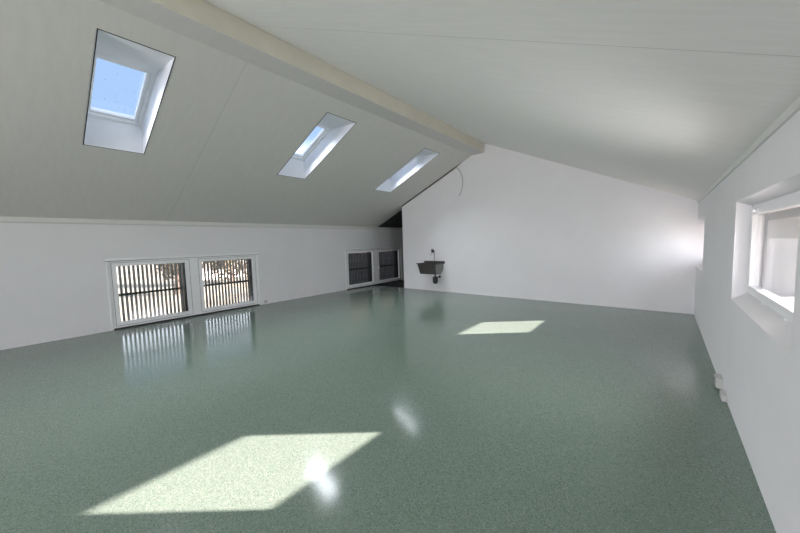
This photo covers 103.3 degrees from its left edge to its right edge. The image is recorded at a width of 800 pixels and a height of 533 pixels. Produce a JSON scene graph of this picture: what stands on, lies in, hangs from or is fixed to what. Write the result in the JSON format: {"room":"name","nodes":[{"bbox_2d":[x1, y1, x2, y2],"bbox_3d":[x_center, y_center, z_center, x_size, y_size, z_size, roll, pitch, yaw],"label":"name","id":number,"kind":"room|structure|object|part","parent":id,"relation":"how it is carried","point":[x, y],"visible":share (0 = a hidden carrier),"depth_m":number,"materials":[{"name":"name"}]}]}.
{"room":"empty attic room","nodes":[
{"label":"empty attic room","id":0,"kind":"room"},
{"bbox_2d":[0,223,403,349],"bbox_3d":[-5.045,0.097,6.468,0.240,2.100,16.850,2,6,40],"label":"wall","id":1,"kind":"structure","parent":0,"point":[53,280],"depth_m":5.80,"materials":[{"name":"white paint"}]},
{"bbox_2d":[104,253,260,330],"bbox_3d":[-4.506,0.424,6.972,0.134,1.339,2.890,2,6,40],"label":"window","id":2,"kind":"structure","parent":1,"relation":"in","point":[194,285],"depth_m":6.87,"materials":[{"name":"white paint"}]},
{"bbox_3d":[-4.983,0.484,6.435,0.070,1.196,1.266,2,6,40],"label":"sash","id":3,"kind":"part","parent":2,"relation":"part of","materials":[{"name":"white paint"}]},
{"bbox_3d":[-4.064,0.374,7.538,0.070,1.196,1.266,2,6,40],"label":"sash","id":4,"kind":"part","parent":2,"relation":"part of","materials":[{"name":"white paint"}]},
{"bbox_2d":[118,259,253,320],"bbox_3d":[-4.628,0.363,7.094,0.202,1.450,2.900,2,6,40],"label":"screen","id":5,"kind":"object","parent":1,"relation":"attached to","point":[247,263],"visible":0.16,"depth_m":6.89,"materials":[{"name":"metal"}]},
{"bbox_3d":[-4.674,0.459,7.141,0.028,0.045,2.900,2,6,40],"label":"rail","id":6,"kind":"part","parent":5,"relation":"part of","materials":[{"name":"metal"}]},
{"bbox_3d":[-4.655,0.430,7.022,0.148,1.270,0.275,2,6,40],"label":"post","id":7,"kind":"part","parent":5,"relation":"part of","materials":[{"name":"metal"}]},
{"bbox_3d":[-3.777,0.325,8.075,0.148,1.270,0.165,2,6,40],"label":"post","id":8,"kind":"part","parent":5,"relation":"part of","materials":[{"name":"metal"}]},
{"bbox_2d":[0,216,402,229],"bbox_3d":[-4.979,-0.866,6.284,0.045,0.093,16.400,2,6,40],"label":"trim","id":9,"kind":"structure","parent":1,"relation":"attached to","point":[3,219],"depth_m":6.39,"materials":[{"name":"white paint"}]},
{"bbox_2d":[348,250,397,284],"bbox_3d":[-0.989,-0.073,11.459,0.202,1.450,2.900,2,6,40],"label":"screen","id":10,"kind":"object","parent":1,"relation":"attached to","point":[366,264],"visible":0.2,"depth_m":11.31,"materials":[{"name":"metal"}]},
{"bbox_3d":[-1.016,-0.006,11.387,0.148,1.270,0.275,2,6,40],"label":"post","id":11,"kind":"part","parent":10,"relation":"part of","materials":[{"name":"metal"}]},
{"bbox_3d":[-1.035,0.022,11.507,0.028,0.045,2.900,2,6,40],"label":"rail","id":12,"kind":"part","parent":10,"relation":"part of","materials":[{"name":"metal"}]},
{"bbox_3d":[-0.138,-0.112,12.440,0.148,1.270,0.165,2,6,40],"label":"post","id":13,"kind":"part","parent":10,"relation":"part of","materials":[{"name":"metal"}]},
{"bbox_2d":[344,246,401,289],"bbox_3d":[-0.864,-0.013,11.341,0.134,1.339,2.900,2,6,40],"label":"window","id":14,"kind":"structure","parent":1,"relation":"in","point":[374,251],"depth_m":11.28,"materials":[{"name":"white paint"}]},
{"bbox_3d":[-1.342,0.048,10.802,0.070,1.196,1.271,2,6,40],"label":"sash","id":15,"kind":"part","parent":14,"relation":"part of","materials":[{"name":"white paint"}]},
{"bbox_3d":[-0.419,-0.063,11.909,0.070,1.196,1.271,2,6,40],"label":"sash","id":16,"kind":"part","parent":14,"relation":"part of","materials":[{"name":"white paint"}]},
{"bbox_2d":[0,280,775,532],"bbox_3d":[-1.644,1.387,3.761,9.001,0.253,16.850,2,6,40],"label":"floor","id":17,"kind":"structure","parent":0,"point":[375,408],"depth_m":2.63,"materials":[{"name":"green"}]},
{"bbox_2d":[378,210,401,227],"bbox_3d":[0.249,-1.755,11.455,1.435,0.654,1.648,2,6,40],"label":"ceiling","id":18,"kind":"structure","parent":0,"point":[395,221],"depth_m":11.29,"materials":[{"name":"black"}]},
{"bbox_2d":[0,0,799,226],"bbox_3d":[-1.589,-1.693,3.408,9.319,2.385,16.850,2,6,40],"label":"ceiling","id":19,"kind":"structure","parent":0,"point":[663,95],"depth_m":3.33,"materials":[{"name":"white paint"}]},
{"bbox_2d":[82,28,175,153],"bbox_3d":[-3.403,-2.086,3.908,1.781,0.934,0.752,2,6,40],"label":"window","id":20,"kind":"structure","parent":19,"relation":"attached to","point":[103,128],"depth_m":4.17,"materials":[{"name":"white paint"}]},
{"bbox_3d":[-3.662,-2.286,4.104,0.891,0.442,0.538,2,6,40],"label":"sash","id":21,"kind":"part","parent":20,"relation":"part of","materials":[{"name":"white paint"}]},
{"bbox_3d":[-3.668,-2.277,4.110,1.105,0.569,0.752,2,6,40],"label":"frame","id":22,"kind":"part","parent":20,"relation":"part of","materials":[{"name":"white paint"}]},
{"bbox_2d":[99,0,483,154],"bbox_3d":[-2.563,-2.586,2.853,0.348,0.305,14.492,2,6,40],"label":"ridge beam","id":23,"kind":"structure","parent":19,"relation":"attached to","point":[201,21],"depth_m":3.97,"materials":[{"name":"beige wood"}]},
{"bbox_2d":[277,112,355,178],"bbox_3d":[-1.647,-2.296,6.015,1.781,0.934,0.752,2,6,40],"label":"window","id":24,"kind":"structure","parent":19,"relation":"attached to","point":[335,128],"depth_m":6.33,"materials":[{"name":"white paint"}]},
{"bbox_3d":[-1.906,-2.496,6.211,0.891,0.442,0.538,2,6,40],"label":"sash","id":25,"kind":"part","parent":24,"relation":"part of","materials":[{"name":"white paint"}]},
{"bbox_3d":[-1.912,-2.487,6.217,1.105,0.569,0.752,2,6,40],"label":"frame","id":26,"kind":"part","parent":24,"relation":"part of","materials":[{"name":"white paint"}]},
{"bbox_2d":[375,148,439,191],"bbox_3d":[0.122,-2.508,8.137,1.781,0.934,0.752,2,6,40],"label":"window","id":27,"kind":"structure","parent":19,"relation":"attached to","point":[424,156],"depth_m":8.44,"materials":[{"name":"white paint"}]},
{"bbox_3d":[-0.143,-2.699,8.338,1.105,0.569,0.752,2,6,40],"label":"frame","id":28,"kind":"part","parent":27,"relation":"part of","materials":[{"name":"white paint"}]},
{"bbox_2d":[402,143,698,313],"bbox_3d":[2.797,-1.208,8.048,6.986,4.024,0.100,2,6,40],"label":"wall","id":29,"kind":"structure","parent":0,"point":[519,225],"depth_m":7.41,"materials":[{"name":"white paint"}]},
{"bbox_2d":[416,261,444,283],"bbox_3d":[0.904,0.172,9.406,0.730,0.650,0.445,2,6,40],"label":"utility sink","id":30,"kind":"object","parent":29,"relation":"attached to","point":[427,267],"visible":1,"depth_m":9.25,"materials":[{"name":"metal"}]},
{"bbox_3d":[0.889,0.055,9.405,0.700,0.315,0.443,2,6,40],"label":"bowl","id":31,"kind":"part","parent":30,"relation":"part of","materials":[{"name":"metal"}]},
{"bbox_2d":[402,163,460,205],"bbox_3d":[0.867,-2.387,9.473,2.133,0.988,0.006,2,6,40],"label":"trim","id":32,"kind":"structure","parent":29,"relation":"attached to","point":[460,163],"depth_m":9.41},
{"bbox_2d":[694,110,799,532],"bbox_3d":[1.541,0.331,1.001,0.165,2.102,16.850,2,6,40],"label":"wall","id":33,"kind":"structure","parent":0,"point":[761,380],"depth_m":2.07,"materials":[{"name":"white paint"}]},
{"bbox_2d":[696,216,704,270],"bbox_3d":[5.210,-0.401,5.393,0.161,0.855,1.536,2,6,40],"label":"window","id":34,"kind":"structure","parent":33,"relation":"in","point":[700,266],"depth_m":5.57,"materials":[{"name":"white paint"}]},
{"bbox_2d":[714,373,722,388],"bbox_3d":[3.103,1.118,3.088,0.052,0.103,0.140,2,6,40],"label":"wall socket","id":35,"kind":"object","parent":33,"relation":"attached to","point":[718,380],"visible":1,"depth_m":3.04,"materials":[{"name":"white plastic"}]},
{"bbox_2d":[719,389,727,401],"bbox_3d":[2.928,1.171,2.867,0.037,0.058,0.150,2,6,40],"label":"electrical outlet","id":36,"kind":"object","parent":33,"relation":"attached to","point":[723,395],"visible":1,"depth_m":2.83,"materials":[{"name":"white plastic"}]},
{"bbox_2d":[697,96,799,202],"bbox_3d":[0.816,-0.630,0.231,0.020,0.043,14.492,2,6,40],"label":"trim","id":37,"kind":"structure","parent":33,"relation":"attached to","point":[794,107],"depth_m":1.96,"materials":[{"name":"white paint"}]},
{"bbox_2d":[731,172,799,354],"bbox_3d":[2.431,-0.068,2.059,0.161,0.855,1.711,2,6,40],"label":"window","id":38,"kind":"structure","parent":33,"relation":"in","point":[770,312],"depth_m":2.15,"materials":[{"name":"white paint"}]},
{"bbox_3d":[2.418,0.323,2.110,0.096,0.070,1.710,2,6,40],"label":"sill","id":39,"kind":"part","parent":38,"relation":"part of","materials":[{"name":"white paint"}]},
{"bbox_3d":[2.547,-0.085,2.147,0.060,0.710,1.335,2,6,40],"label":"sash","id":40,"kind":"part","parent":38,"relation":"part of","materials":[{"name":"white paint"}]},
{"bbox_3d":[2.560,-0.085,2.137,0.064,0.770,1.395,2,6,40],"label":"frame","id":41,"kind":"part","parent":38,"relation":"part of","materials":[{"name":"white paint"}]},
{"bbox_2d":[761,207,799,304],"bbox_3d":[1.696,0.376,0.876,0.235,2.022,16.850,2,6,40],"label":"window pane","id":42,"kind":"structure","parent":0,"point":[781,230],"depth_m":2.50,"materials":[{"name":"clear glass"}]},
{"label":"outside","id":43,"kind":"structure","parent":0,"visible":0},
{"bbox_2d":[116,260,248,320],"bbox_3d":[-5.687,2.589,24.586,280.000,0.200,270.000,2,6,40],"label":"ground","id":44,"kind":"structure","parent":43,"point":[240,260],"depth_m":29.79,"materials":[{"name":"white"}]},
{"bbox_2d":[156,261,215,294],"bbox_3d":[-19.781,-1.040,28.719,5.393,7.227,6.181,-3,4,-12],"label":"tree","id":45,"kind":"object","parent":44,"relation":"on","point":[205,261],"visible":0.07,"depth_m":28.76,"materials":[{"name":"brown plant"}]},
{"bbox_2d":[202,269,246,279],"bbox_3d":[-16.920,0.101,51.982,0.400,1.200,32.000,2,6,40],"label":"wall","id":46,"kind":"structure","parent":44,"relation":"on","point":[219,269],"depth_m":42.18,"materials":[{"name":"white"}]},
{"bbox_2d":[209,259,246,280],"bbox_3d":[-20.274,-2.924,37.453,7.237,9.665,8.160,0,5,17],"label":"tree","id":47,"kind":"object","parent":44,"relation":"on","point":[240,259],"visible":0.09,"depth_m":36.61,"materials":[{"name":"brown plant"}]},
{"bbox_2d":[348,251,393,284],"bbox_3d":[0.501,-0.312,18.289,2.800,6.200,11.900,2,6,40],"label":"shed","id":48,"kind":"object","parent":44,"relation":"on","point":[385,251],"visible":0.02,"depth_m":13.94,"materials":[{"name":"black"}]}
]}

